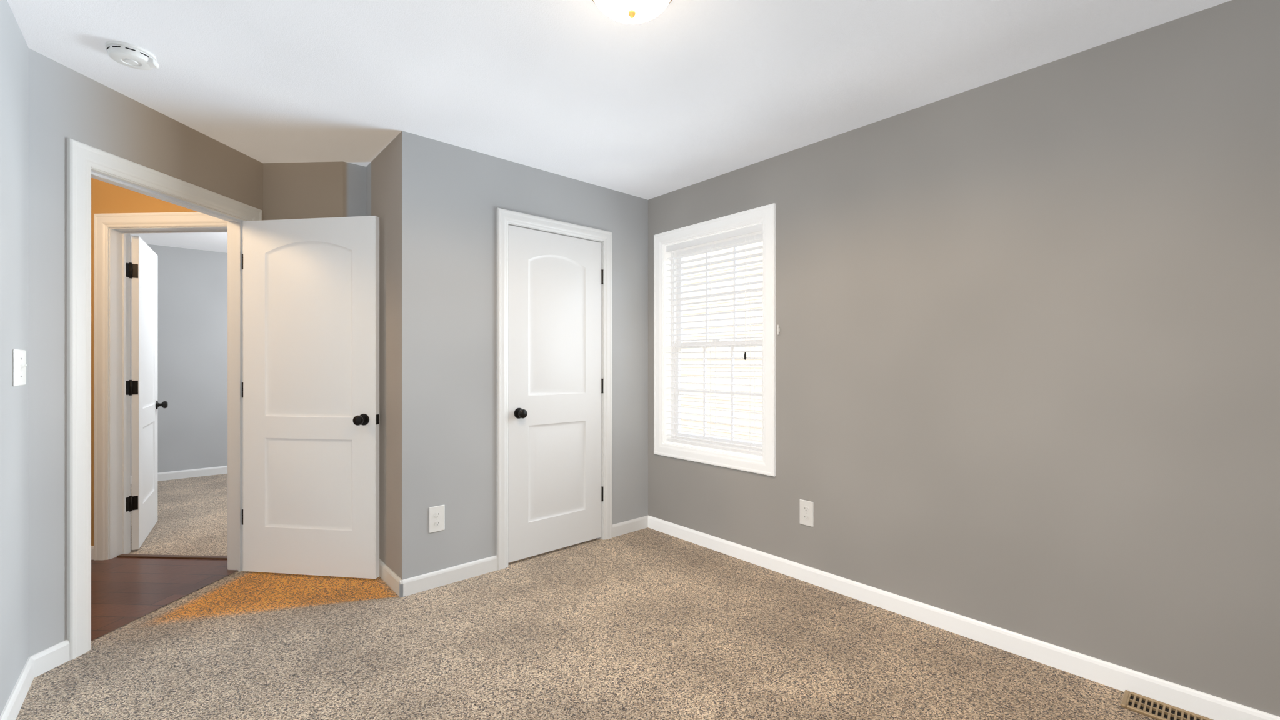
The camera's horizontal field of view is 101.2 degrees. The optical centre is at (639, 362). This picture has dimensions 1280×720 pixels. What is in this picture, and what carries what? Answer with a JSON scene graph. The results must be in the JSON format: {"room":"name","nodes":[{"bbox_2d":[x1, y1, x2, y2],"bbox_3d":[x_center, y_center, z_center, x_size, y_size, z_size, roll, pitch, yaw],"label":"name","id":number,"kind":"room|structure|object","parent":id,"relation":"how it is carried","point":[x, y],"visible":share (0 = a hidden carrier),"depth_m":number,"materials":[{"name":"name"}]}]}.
{"room":"empty bedroom","nodes":[
{"label":"empty bedroom","id":0,"kind":"room"},
{"bbox_2d":[0,0,28,715],"bbox_3d":[-1.203,0.002,0.642,0.120,2.440,3.660,0,0,-42],"label":"wall","id":1,"kind":"structure","parent":0,"point":[14,335],"depth_m":1.83,"materials":[{"name":"grey paint"}]},
{"bbox_2d":[12,349,26,386],"bbox_3d":[-2.233,0.017,1.900,0.020,0.130,0.190,0,0,-42],"label":"light switch","id":2,"kind":"object","parent":1,"relation":"attached to","point":[19,365],"visible":1,"depth_m":1.88,"materials":[{"name":"white plastic"}]},
{"bbox_2d":[28,48,263,656],"bbox_3d":[-2.394,0.002,2.571,0.120,2.440,1.274,0,0,3],"label":"wall","id":3,"kind":"structure","parent":0,"point":[65,103],"depth_m":2.13,"materials":[{"name":"grey paint"}]},
{"bbox_2d":[0,646,52,719],"bbox_3d":[-1.220,1.179,0.774,0.030,0.085,3.581,0,0,-42],"label":"baseboard","id":4,"kind":"structure","parent":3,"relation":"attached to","point":[37,664],"depth_m":1.94,"materials":[{"name":"white wood"}]},
{"bbox_2d":[91,465,227,559],"bbox_3d":[-3.123,1.179,4.547,4.600,0.085,3.816,0,0,-42],"label":"baseboard","id":5,"kind":"structure","parent":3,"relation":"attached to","point":[189,474],"depth_m":5.59,"materials":[{"name":"white wood"}]},
{"bbox_2d":[66,138,261,660],"bbox_3d":[-2.853,0.149,2.781,1.101,2.145,1.186,0,0,3],"label":"door frame","id":6,"kind":"structure","parent":3,"relation":"attached to","point":[85,163],"depth_m":3.09,"materials":[{"name":"white wood"}]},
{"bbox_2d":[241,253,243,524],"bbox_3d":[-2.322,0.155,3.085,0.033,1.590,0.002,0,0,3],"label":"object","id":7,"kind":"structure","parent":3,"relation":"attached to","point":[242,389],"depth_m":3.08,"materials":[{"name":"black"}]},
{"bbox_2d":[243,215,379,578],"bbox_3d":[-1.885,0.192,3.018,0.582,2.030,0.673,0,0,-42],"label":"entry door","id":8,"kind":"structure","parent":3,"relation":"in","point":[310,396],"depth_m":2.99,"materials":[{"name":"white wood"}]},
{"bbox_2d":[91,556,238,640],"bbox_3d":[-2.952,1.218,2.056,2.335,0.001,4.000,0,0,-42],"label":"floor","id":9,"kind":"structure","parent":0,"point":[125,590],"depth_m":2.89,"materials":[{"name":"brown wood"}]},
{"bbox_2d":[130,242,227,475],"bbox_3d":[-4.434,0.002,6.015,5.000,2.440,0.120,0,0,-42],"label":"wall","id":10,"kind":"structure","parent":0,"point":[192,350],"depth_m":5.61,"materials":[{"name":"grey paint"}]},
{"bbox_2d":[91,161,343,545],"bbox_3d":[-3.289,0.002,3.320,3.000,2.440,0.120,0,0,3],"label":"wall","id":11,"kind":"structure","parent":0,"point":[292,190],"depth_m":3.20,"materials":[{"name":"grey paint"}]},
{"bbox_2d":[125,262,132,511],"bbox_3d":[-3.279,0.155,3.365,0.040,1.590,0.036,0,0,-42],"label":"door hinge","id":12,"kind":"object","parent":11,"relation":"attached to","point":[127,387],"depth_m":3.37,"materials":[{"name":"black metal"}]},
{"bbox_2d":[129,235,168,549],"bbox_3d":[-3.466,0.192,3.717,0.185,2.030,0.765,0,0,-42],"label":"door","id":13,"kind":"structure","parent":11,"relation":"in","point":[145,404],"depth_m":3.57,"materials":[{"name":"white wood"}]},
{"bbox_2d":[343,161,366,216],"bbox_3d":[-1.006,0.002,3.960,2.224,2.440,0.120,0,0,-42],"label":"wall","id":14,"kind":"structure","parent":0,"point":[354,190],"depth_m":3.21,"materials":[{"name":"grey paint"}]},
{"bbox_2d":[366,138,394,572],"bbox_3d":[-1.484,0.002,3.111,0.120,2.440,0.610,0,0,-42],"label":"wall","id":15,"kind":"structure","parent":0,"point":[380,185],"depth_m":2.95,"materials":[{"name":"grey paint"}]},
{"bbox_2d":[379,558,402,597],"bbox_3d":[-1.474,1.179,2.997,0.014,0.085,0.694,0,0,-42],"label":"baseboard","id":16,"kind":"structure","parent":15,"relation":"attached to","point":[390,577],"depth_m":2.85,"materials":[{"name":"white wood"}]},
{"bbox_2d":[395,130,648,579],"bbox_3d":[-0.633,0.002,3.382,1.752,2.440,0.120,0,0,-42],"label":"wall","id":17,"kind":"structure","parent":0,"point":[450,199],"depth_m":2.98,"materials":[{"name":"grey paint"}]},
{"bbox_2d":[428,505,444,533],"bbox_3d":[-1.109,0.852,2.870,0.086,0.140,0.009,0,0,-42],"label":"electrical outlet","id":18,"kind":"object","parent":17,"relation":"attached to","point":[436,519],"visible":1,"depth_m":2.87,"materials":[{"name":"white plastic"}]},
{"bbox_2d":[402,555,497,596],"bbox_3d":[-1.041,1.179,2.927,0.527,0.085,0.014,0,0,-42],"label":"baseboard","id":19,"kind":"structure","parent":17,"relation":"attached to","point":[416,584],"depth_m":2.91,"materials":[{"name":"white wood"}]},
{"bbox_2d":[496,208,612,569],"bbox_3d":[-0.560,0.153,3.434,0.866,2.137,0.140,0,0,-42],"label":"trim","id":20,"kind":"structure","parent":17,"relation":"attached to","point":[505,218],"depth_m":3.19,"materials":[{"name":"white wood"}]},
{"bbox_2d":[508,225,603,563],"bbox_3d":[-0.537,0.186,3.416,0.719,2.035,0.167,0,0,-42],"label":"closet door","id":21,"kind":"structure","parent":17,"relation":"in","point":[555,392],"depth_m":3.38,"materials":[{"name":"white wood"}]},
{"bbox_2d":[612,515,647,537],"bbox_3d":[-0.081,1.179,3.785,0.317,0.085,0.014,0,0,-42],"label":"baseboard","id":22,"kind":"structure","parent":17,"relation":"attached to","point":[631,525],"depth_m":3.78,"materials":[{"name":"white wood"}]},
{"bbox_2d":[15,473,1156,719],"bbox_3d":[-1.959,1.272,2.943,5.600,0.100,8.400,0,0,-42],"label":"floor","id":23,"kind":"structure","parent":0,"point":[647,624],"depth_m":2.21,"materials":[{"name":"beige carpet"}]},
{"bbox_2d":[116,553,227,559],"bbox_3d":[-2.902,1.216,3.293,0.765,0.012,0.040,0,0,3],"label":"threshold","id":24,"kind":"object","parent":23,"relation":"on","point":[172,556],"depth_m":3.28,"materials":[{"name":"brown wood"}]},
{"bbox_2d":[1120,690,1213,719],"bbox_3d":[1.873,1.216,1.773,0.126,0.012,0.360,0,0,-42],"label":"floor vent","id":25,"kind":"object","parent":23,"relation":"in","point":[1146,706],"visible":1,"depth_m":1.84,"materials":[{"name":"beige metal"}]},
{"bbox_2d":[6,0,1231,253],"bbox_3d":[-1.959,-1.268,2.943,5.600,0.100,8.400,0,0,-42],"label":"ceiling","id":26,"kind":"structure","parent":0,"point":[674,95],"depth_m":2.17,"materials":[{"name":"paint"}]},
{"bbox_2d":[105,40,158,69],"bbox_3d":[-1.988,-1.197,2.059,0.152,0.042,0.144,0,0,-42],"label":"smoke detector","id":27,"kind":"object","parent":26,"relation":"attached to","point":[130,55],"visible":1,"depth_m":2.03,"materials":[{"name":"white plastic"}]},
{"bbox_2d":[592,0,672,23],"bbox_3d":[-0.026,-1.160,1.680,0.300,0.116,0.300,0,0,-42],"label":"ceiling light fixture","id":28,"kind":"object","parent":26,"relation":"attached to","point":[632,11],"visible":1,"depth_m":1.68,"materials":[{"name":"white glass"}]},
{"bbox_2d":[648,0,1279,716],"bbox_3d":[1.214,0.002,2.749,0.160,2.440,3.584,0,0,-42],"label":"wall","id":29,"kind":"structure","parent":0,"point":[1027,360],"depth_m":2.13,"materials":[{"name":"grey paint"}]},
{"bbox_2d":[653,203,775,476],"bbox_3d":[0.508,-0.136,3.524,0.180,1.605,1.030,0,0,-42],"label":"window unit","id":30,"kind":"structure","parent":29,"relation":"in","point":[733,440],"depth_m":3.53,"materials":[{"name":"white plastic"}]},
{"bbox_2d":[666,223,762,456],"bbox_3d":[0.483,-0.141,3.502,0.069,1.411,0.838,0,0,-42],"label":"window blinds","id":31,"kind":"object","parent":30,"relation":"attached to","point":[754,230],"visible":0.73,"depth_m":3.48,"materials":[{"name":"white plastic"}]},
{"bbox_2d":[777,325,779,334],"bbox_3d":[0.810,-0.193,3.070,0.016,0.060,0.010,0,0,-42],"label":"cleat","id":32,"kind":"object","parent":29,"relation":"attached to","point":[778,329],"visible":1,"depth_m":3.06,"materials":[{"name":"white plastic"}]},
{"bbox_2d":[799,499,813,526],"bbox_3d":[0.931,0.840,2.939,0.009,0.140,0.086,0,0,-42],"label":"electrical outlet","id":33,"kind":"object","parent":29,"relation":"attached to","point":[806,512],"visible":1,"depth_m":2.94,"materials":[{"name":"white plastic"}]},
{"bbox_2d":[647,515,1279,719],"bbox_3d":[1.149,1.179,2.692,0.014,0.085,3.284,0,0,-42],"label":"baseboard","id":34,"kind":"structure","parent":29,"relation":"attached to","point":[1056,657],"depth_m":2.25,"materials":[{"name":"white wood"}]},
{"label":"outside","id":35,"kind":"structure","parent":0,"visible":0},
{"bbox_2d":[681,241,762,443],"bbox_3d":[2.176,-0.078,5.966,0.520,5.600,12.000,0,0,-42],"label":"window pane","id":36,"kind":"structure","parent":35,"point":[722,400],"depth_m":7.46,"materials":[{"name":"grey"}]}
]}

